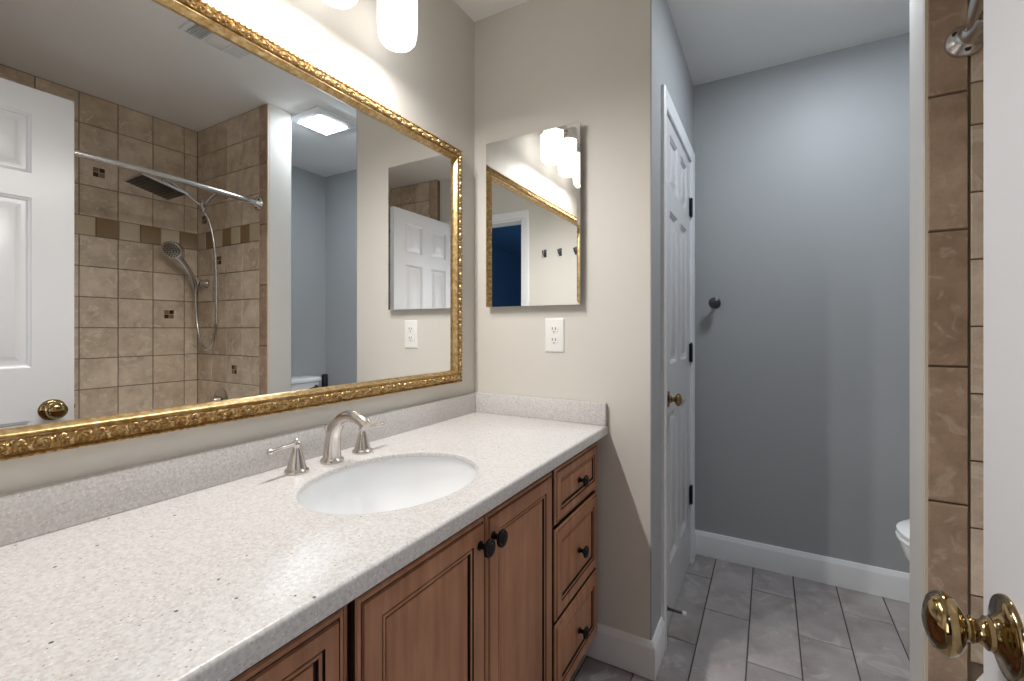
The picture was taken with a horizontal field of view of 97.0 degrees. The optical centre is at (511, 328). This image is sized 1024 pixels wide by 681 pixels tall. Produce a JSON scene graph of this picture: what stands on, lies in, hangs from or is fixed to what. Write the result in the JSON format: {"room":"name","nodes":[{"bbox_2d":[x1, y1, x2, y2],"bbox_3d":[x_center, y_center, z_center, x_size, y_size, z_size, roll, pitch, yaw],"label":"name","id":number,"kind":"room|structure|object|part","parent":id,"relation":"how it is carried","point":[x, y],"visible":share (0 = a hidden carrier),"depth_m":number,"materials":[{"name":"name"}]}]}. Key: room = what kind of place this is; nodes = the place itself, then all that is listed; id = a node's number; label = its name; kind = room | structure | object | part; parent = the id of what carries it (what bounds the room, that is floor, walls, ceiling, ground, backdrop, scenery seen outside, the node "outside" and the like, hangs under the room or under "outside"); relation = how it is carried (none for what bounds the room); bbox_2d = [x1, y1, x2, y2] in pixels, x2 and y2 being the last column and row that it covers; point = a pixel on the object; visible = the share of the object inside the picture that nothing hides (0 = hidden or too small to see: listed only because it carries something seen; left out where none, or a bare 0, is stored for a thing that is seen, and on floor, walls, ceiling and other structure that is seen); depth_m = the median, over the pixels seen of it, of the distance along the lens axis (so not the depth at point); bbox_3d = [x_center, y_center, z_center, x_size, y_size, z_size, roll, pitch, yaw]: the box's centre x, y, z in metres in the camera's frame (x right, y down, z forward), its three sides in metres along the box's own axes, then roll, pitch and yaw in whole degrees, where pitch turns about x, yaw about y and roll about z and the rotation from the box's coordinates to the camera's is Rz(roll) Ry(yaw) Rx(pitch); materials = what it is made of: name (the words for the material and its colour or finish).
{"room":"bathroom","nodes":[
{"label":"bathroom","id":0,"kind":"room"},
{"bbox_2d":[0,0,473,493],"bbox_3d":[-0.599,-0.050,1.216,0.120,2.440,1.825,0,0,30],"label":"wall","id":1,"kind":"structure","parent":0,"point":[430,85],"depth_m":1.35,"materials":[{"name":"beige paint"}]},
{"bbox_2d":[0,0,462,460],"bbox_3d":[-0.527,-0.244,1.187,0.034,0.904,1.344,0,0,30],"label":"wall mirror","id":2,"kind":"object","parent":1,"relation":"attached to","point":[202,223],"visible":1,"depth_m":0.96,"materials":[{"name":"gold wood"}]},
{"bbox_2d":[0,393,474,546],"bbox_3d":[-0.542,0.301,1.173,0.020,0.078,1.564,0,0,30],"label":"backsplash","id":3,"kind":"structure","parent":1,"relation":"attached to","point":[27,513],"depth_m":0.91,"materials":[{"name":"stone"}]},
{"bbox_2d":[322,0,417,52],"bbox_3d":[-0.466,-0.983,1.149,0.176,0.304,0.550,0,0,30],"label":"vanity light","id":4,"kind":"object","parent":1,"relation":"attached to","point":[397,20],"visible":1,"depth_m":1.28,"materials":[{"name":"white glass"}]},
{"bbox_3d":[-0.439,-0.925,1.135,0.115,0.188,0.115,0,0,30],"label":"lamp shade","id":5,"kind":"part","parent":4,"relation":"part of","materials":[{"name":"white glass"}]},
{"bbox_3d":[-0.334,-0.925,1.321,0.115,0.188,0.115,0,0,30],"label":"lamp shade","id":6,"kind":"part","parent":4,"relation":"part of","materials":[{"name":"white glass"}]},
{"bbox_2d":[650,0,693,640],"bbox_3d":[0.666,-0.050,1.970,0.100,2.440,0.973,0,0,30],"label":"wall","id":7,"kind":"structure","parent":0,"point":[668,65],"depth_m":1.59,"materials":[{"name":"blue paint"}]},
{"bbox_2d":[661,84,694,649],"bbox_3d":[0.693,0.140,2.001,0.117,2.060,0.755,0,0,30],"label":"door frame","id":8,"kind":"structure","parent":7,"relation":"attached to","point":[667,106],"depth_m":1.65,"materials":[{"name":"paint"}]},
{"bbox_2d":[667,117,692,626],"bbox_3d":[0.741,0.168,1.980,0.086,1.980,0.629,0,0,30],"label":"door","id":9,"kind":"structure","parent":7,"relation":"in","point":[679,203],"depth_m":1.95,"materials":[{"name":"paint"}]},
{"bbox_3d":[0.634,0.274,1.748,0.042,0.049,0.049,0,0,30],"label":"knob","id":10,"kind":"part","parent":9,"relation":"part of","materials":[{"name":"gold metal"}]},
{"bbox_2d":[667,605,686,615],"bbox_3d":[0.623,1.070,1.716,0.072,0.022,0.022,0,0,30],"label":"door stop","id":11,"kind":"object","parent":9,"relation":"attached to","point":[684,613],"visible":1,"depth_m":1.71,"materials":[{"name":"grey metal"}]},
{"bbox_2d":[454,0,909,85],"bbox_3d":[0.646,-1.320,1.069,2.431,0.100,2.798,0,0,30],"label":"ceiling","id":12,"kind":"structure","parent":0,"point":[719,39],"depth_m":1.90,"materials":[{"name":"paint"}]},
{"bbox_2d":[474,0,983,680],"bbox_3d":[0.876,-0.050,1.352,2.311,2.440,0.147,0,0,30],"label":"wall","id":13,"kind":"structure","parent":0,"point":[540,65],"depth_m":1.55,"materials":[{"name":"beige paint"}]},
{"bbox_2d":[486,122,580,306],"bbox_3d":[0.077,-0.412,1.726,0.398,0.651,0.030,0,0,30],"label":"medicine cabinet","id":14,"kind":"object","parent":13,"relation":"attached to","point":[533,180],"visible":1,"depth_m":1.70,"materials":[{"name":"silver metal"}]},
{"bbox_2d":[473,392,606,425],"bbox_3d":[0.086,0.301,1.728,0.564,0.078,0.020,0,0,30],"label":"backsplash","id":15,"kind":"structure","parent":13,"relation":"attached to","point":[584,412],"depth_m":1.70,"materials":[{"name":"stone"}]},
{"bbox_2d":[545,318,563,351],"bbox_3d":[0.158,0.024,1.693,0.076,0.126,0.008,0,0,30],"label":"wall outlet","id":16,"kind":"object","parent":13,"relation":"attached to","point":[554,327],"visible":1,"depth_m":1.69,"materials":[{"name":"white plastic"}]},
{"bbox_2d":[550,326,557,333],"bbox_3d":[0.157,0.004,1.690,0.034,0.029,0.003,0,0,30],"label":"receptacle","id":17,"kind":"object","parent":16,"relation":"attached to","point":[553,329],"depth_m":1.69,"materials":[{"name":"white plastic"}]},
{"bbox_2d":[550,337,557,344],"bbox_3d":[0.157,0.044,1.690,0.034,0.029,0.003,0,0,30],"label":"receptacle","id":18,"kind":"object","parent":16,"relation":"attached to","point":[553,340],"depth_m":1.69,"materials":[{"name":"white plastic"}]},
{"bbox_2d":[584,530,909,680],"bbox_3d":[1.241,1.109,1.635,1.715,0.121,0.988,0,0,30],"label":"baseboard","id":19,"kind":"structure","parent":13,"relation":"attached to","point":[878,581],"depth_m":2.01,"materials":[{"name":"paint"}]},
{"bbox_2d":[943,0,983,57],"bbox_3d":[0.729,-0.714,0.478,0.132,0.081,1.517,0,0,30],"label":"shower rod","id":20,"kind":"object","parent":13,"relation":"attached to","point":[965,40],"visible":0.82,"depth_m":1.09,"materials":[{"name":"silver metal"}]},
{"bbox_3d":[0.718,-0.714,0.485,0.106,0.028,1.450,0,0,30],"label":"rod","id":21,"kind":"part","parent":20,"relation":"part of","materials":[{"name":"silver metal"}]},
{"bbox_2d":[569,554,909,680],"bbox_3d":[0.646,1.210,1.069,2.431,0.080,2.798,0,0,30],"label":"floor","id":22,"kind":"structure","parent":0,"point":[741,622],"depth_m":1.73,"materials":[{"name":"tile"}]},
{"bbox_2d":[230,607,342,680],"bbox_3d":[-0.544,0.772,0.598,0.561,0.793,0.400,0,0,30],"label":"base cabinet","id":23,"kind":"object","parent":22,"relation":"on","point":[316,654],"visible":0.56,"depth_m":0.59,"materials":[{"name":"brown wood"}]},
{"bbox_2d":[343,471,551,680],"bbox_3d":[-0.271,0.772,1.078,0.562,0.793,0.702,0,0,30],"label":"base cabinet","id":24,"kind":"object","parent":22,"relation":"on","point":[476,605],"visible":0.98,"depth_m":0.91,"materials":[{"name":"brown wood"}]},
{"bbox_2d":[0,392,607,680],"bbox_3d":[-0.300,0.318,1.047,0.567,0.111,1.585,0,0,30],"label":"countertop","id":25,"kind":"structure","parent":24,"relation":"on","point":[201,565],"depth_m":0.72,"materials":[{"name":"stone"}]},
{"bbox_2d":[266,410,384,475],"bbox_3d":[-0.416,0.272,1.135,0.165,0.137,0.351,0,0,30],"label":"faucet","id":26,"kind":"object","parent":25,"relation":"on","point":[296,465],"visible":1,"depth_m":1.13,"materials":[{"name":"silver metal"}]},
{"bbox_3d":[-0.528,0.275,1.038,0.016,0.016,0.071,0,0,26],"label":"lever","id":27,"kind":"part","parent":26,"relation":"part of","materials":[{"name":"silver metal"}]},
{"bbox_3d":[-0.511,0.299,1.074,0.055,0.081,0.055,0,0,30],"label":"handle","id":28,"kind":"part","parent":26,"relation":"part of","materials":[{"name":"silver metal"}]},
{"bbox_3d":[-0.479,0.293,1.173,0.018,0.093,0.018,0,0,30],"label":"drain pull","id":29,"kind":"part","parent":26,"relation":"part of","materials":[{"name":"silver metal"}]},
{"bbox_3d":[-0.415,0.272,1.135,0.164,0.137,0.058,0,0,30],"label":"spout","id":30,"kind":"part","parent":26,"relation":"part of","materials":[{"name":"silver metal"}]},
{"bbox_3d":[-0.412,0.299,1.248,0.055,0.081,0.055,0,0,30],"label":"handle","id":31,"kind":"part","parent":26,"relation":"part of","materials":[{"name":"silver metal"}]},
{"bbox_3d":[-0.390,0.275,1.281,0.016,0.016,0.071,0,0,33],"label":"lever","id":32,"kind":"part","parent":26,"relation":"part of","materials":[{"name":"silver metal"}]},
{"bbox_2d":[297,456,476,513],"bbox_3d":[-0.269,0.452,1.042,0.373,0.198,0.459,0,0,30],"label":"sink","id":33,"kind":"object","parent":25,"relation":"in","point":[404,482],"visible":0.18,"depth_m":1.21,"materials":[{"name":"white ceramic"}]},
{"bbox_3d":[-0.147,0.729,0.812,0.019,0.666,0.342,0,0,30],"label":"door","id":34,"kind":"part","parent":24,"relation":"part of","materials":[{"name":"brown wood"}]},
{"bbox_3d":[-0.052,0.448,0.928,0.032,0.038,0.038,0,0,30],"label":"knob","id":35,"kind":"part","parent":24,"relation":"part of","materials":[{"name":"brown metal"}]},
{"bbox_3d":[-0.027,0.448,0.972,0.032,0.038,0.038,0,0,30],"label":"knob","id":36,"kind":"part","parent":24,"relation":"part of","materials":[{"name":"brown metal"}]},
{"bbox_3d":[0.023,0.729,1.112,0.019,0.666,0.340,0,0,30],"label":"door","id":37,"kind":"part","parent":24,"relation":"part of","materials":[{"name":"brown wood"}]},
{"bbox_2d":[551,442,596,680],"bbox_3d":[0.000,0.772,1.557,0.561,0.793,0.396,0,0,30],"label":"drawers","id":38,"kind":"object","parent":22,"relation":"on","point":[574,481],"visible":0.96,"depth_m":1.39,"materials":[{"name":"brown wood"}]},
{"bbox_3d":[0.204,0.475,1.430,0.019,0.159,0.359,0,0,30],"label":"drawer","id":39,"kind":"part","parent":38,"relation":"part of","materials":[{"name":"brown wood"}]},
{"bbox_3d":[0.204,0.950,1.430,0.019,0.224,0.359,0,0,30],"label":"drawer","id":40,"kind":"part","parent":38,"relation":"part of","materials":[{"name":"brown wood"}]},
{"bbox_3d":[0.204,0.697,1.430,0.019,0.258,0.359,0,0,30],"label":"drawer","id":41,"kind":"part","parent":38,"relation":"part of","materials":[{"name":"brown wood"}]},
{"bbox_3d":[0.225,0.950,1.418,0.031,0.036,0.036,0,0,30],"label":"knob","id":42,"kind":"part","parent":38,"relation":"part of","materials":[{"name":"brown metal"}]},
{"bbox_3d":[0.225,0.697,1.418,0.031,0.036,0.036,0,0,30],"label":"knob","id":43,"kind":"part","parent":38,"relation":"part of","materials":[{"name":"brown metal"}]},
{"bbox_3d":[0.225,0.475,1.418,0.031,0.036,0.036,0,0,30],"label":"knob","id":44,"kind":"part","parent":38,"relation":"part of","materials":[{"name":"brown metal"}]},
{"bbox_2d":[895,519,909,561],"bbox_3d":[1.708,0.768,1.462,0.724,0.799,0.472,0,0,30],"label":"toilet","id":45,"kind":"object","parent":22,"relation":"on","point":[902,532],"visible":0.09,"depth_m":1.61,"materials":[{"name":"white ceramic"}]},
{"bbox_3d":[1.598,0.750,1.525,0.470,0.018,0.380,0,0,30],"label":"seat","id":46,"kind":"part","parent":45,"relation":"part of","materials":[{"name":"white ceramic"}]},
{"bbox_3d":[1.603,0.726,1.522,0.478,0.026,0.378,0,0,30],"label":"lid","id":47,"kind":"part","parent":45,"relation":"part of","materials":[{"name":"white ceramic"}]},
{"bbox_3d":[1.680,0.965,1.478,0.636,0.406,0.368,0,0,30],"label":"bowl","id":48,"kind":"part","parent":45,"relation":"part of","materials":[{"name":"white ceramic"}]},
{"bbox_2d":[976,673,983,680],"bbox_3d":[1.040,0.995,0.302,0.686,0.346,1.514,0,0,30],"label":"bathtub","id":49,"kind":"object","parent":22,"relation":"on","point":[981,678],"visible":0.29,"depth_m":1.07,"materials":[{"name":"white ceramic"}]},
{"bbox_2d":[694,32,909,572],"bbox_3d":[1.345,-0.050,2.212,2.343,2.440,0.120,0,0,30],"label":"wall","id":50,"kind":"structure","parent":0,"point":[802,166],"depth_m":2.12,"materials":[{"name":"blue paint"}]},
{"bbox_2d":[709,297,720,308],"bbox_3d":[1.024,-0.129,2.283,0.057,0.057,0.073,0,0,30],"label":"robe hook","id":51,"kind":"object","parent":50,"relation":"attached to","point":[714,302],"visible":1,"depth_m":2.25,"materials":[{"name":"grey metal"}]},
{"bbox_3d":[0.038,-0.050,-0.125,2.311,2.440,0.120,0,0,30],"label":"wall","id":52,"kind":"structure","parent":0,"visible":0},
{"bbox_2d":[921,0,1023,680],"bbox_3d":[0.352,0.146,0.176,0.161,2.024,0.715,0,0,30],"label":"door","id":53,"kind":"structure","parent":52,"relation":"in","point":[1000,630],"depth_m":0.44,"materials":[{"name":"paint"}]},
{"bbox_3d":[0.448,0.299,0.456,0.051,0.060,0.060,0,0,30],"label":"knob","id":54,"kind":"part","parent":53,"relation":"part of","materials":[{"name":"gold metal"}]}
]}

